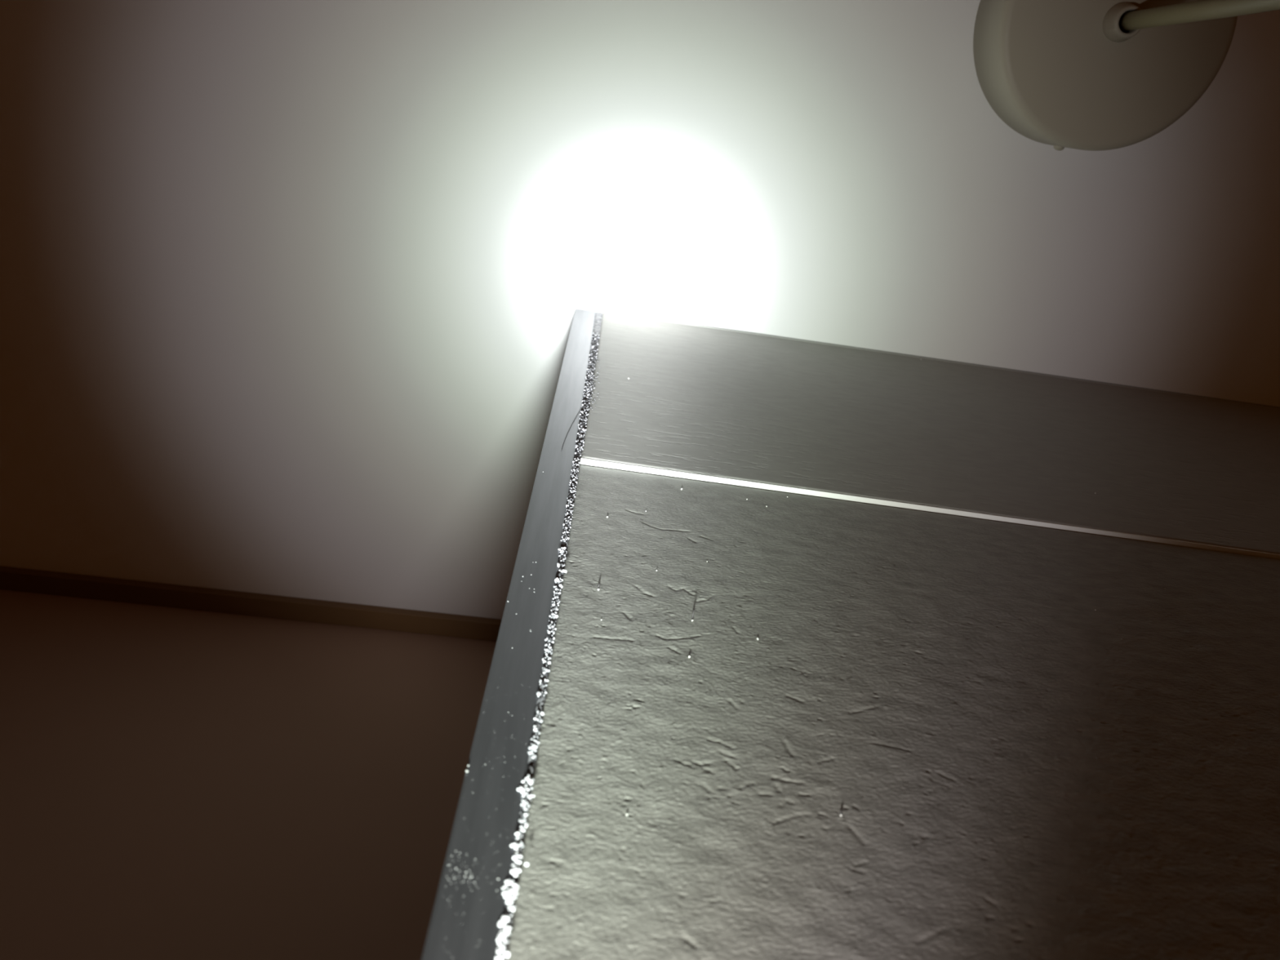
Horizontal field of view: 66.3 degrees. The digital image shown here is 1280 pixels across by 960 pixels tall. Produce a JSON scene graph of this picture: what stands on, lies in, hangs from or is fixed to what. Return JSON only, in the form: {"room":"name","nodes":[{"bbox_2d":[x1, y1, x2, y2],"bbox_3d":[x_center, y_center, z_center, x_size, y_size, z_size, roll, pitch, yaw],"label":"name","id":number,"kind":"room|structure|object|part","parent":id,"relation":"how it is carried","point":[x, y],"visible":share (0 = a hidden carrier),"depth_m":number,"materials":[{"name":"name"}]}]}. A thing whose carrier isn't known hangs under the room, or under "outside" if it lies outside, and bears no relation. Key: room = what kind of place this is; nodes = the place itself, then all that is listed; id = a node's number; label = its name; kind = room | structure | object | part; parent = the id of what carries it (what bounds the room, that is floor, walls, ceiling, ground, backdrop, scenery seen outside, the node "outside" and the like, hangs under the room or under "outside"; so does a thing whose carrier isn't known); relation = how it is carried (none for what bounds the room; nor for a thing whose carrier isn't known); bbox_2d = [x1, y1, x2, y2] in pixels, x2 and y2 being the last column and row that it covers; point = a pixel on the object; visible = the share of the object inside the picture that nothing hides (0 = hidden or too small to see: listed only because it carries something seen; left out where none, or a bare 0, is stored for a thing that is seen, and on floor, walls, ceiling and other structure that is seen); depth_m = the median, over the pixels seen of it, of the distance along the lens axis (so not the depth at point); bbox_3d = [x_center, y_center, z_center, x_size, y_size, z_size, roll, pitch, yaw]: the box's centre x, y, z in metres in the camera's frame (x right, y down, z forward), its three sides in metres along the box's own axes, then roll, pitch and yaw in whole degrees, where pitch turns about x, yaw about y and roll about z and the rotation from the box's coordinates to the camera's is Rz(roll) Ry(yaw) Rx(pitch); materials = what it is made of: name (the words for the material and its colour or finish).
{"room":"kitchen","nodes":[
{"label":"kitchen","id":0,"kind":"room"},
{"bbox_2d":[0,589,496,959],"bbox_3d":[-0.047,0.626,-0.551,3.100,2.500,0.100,7,-67,-3],"label":"wall","id":1,"kind":"structure","parent":0,"point":[176,784],"depth_m":0.44,"materials":[{"name":"paint"}]},
{"bbox_2d":[0,565,502,641],"bbox_3d":[-0.820,0.003,0.534,1.526,0.006,0.013,7,-67,-3],"label":"trim","id":2,"kind":"structure","parent":1,"relation":"attached to","point":[15,579],"depth_m":0.56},
{"bbox_2d":[0,0,1279,619],"bbox_3d":[0.054,-0.578,0.354,3.200,0.100,2.000,7,-67,-4],"label":"ceiling","id":3,"kind":"structure","parent":0,"point":[291,291],"depth_m":0.49,"materials":[{"name":"paint"}]},
{"bbox_2d":[973,0,1279,151],"bbox_3d":[0.209,-0.077,0.143,0.103,0.680,0.105,7,-67,-4],"label":"pendant lamp","id":4,"kind":"object","parent":3,"relation":"hanging from","point":[1089,75],"visible":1,"depth_m":0.43,"materials":[{"name":"beige paint"}]},
{"bbox_3d":[0.210,-0.092,0.148,0.008,0.581,0.027,7,-67,-4],"label":"rod","id":5,"kind":"part","parent":4,"relation":"part of","materials":[{"name":"white paint"}]},
{"bbox_2d":[421,308,1279,959],"bbox_3d":[0.563,0.557,-0.575,1.213,2.500,0.184,7,-67,-4],"label":"refrigerator","id":6,"kind":"object","parent":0,"point":[804,650],"depth_m":0.23,"materials":[{"name":"grey metal"}]},
{"bbox_2d":[561,405,582,448],"bbox_3d":[-0.024,-0.019,0.342,0.005,0.046,0.001,7,-67,-4],"label":"strand","id":7,"kind":"object","parent":6,"relation":"attached to","point":[581,406],"visible":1,"depth_m":0.34,"materials":[{"name":"grey"}]}
]}

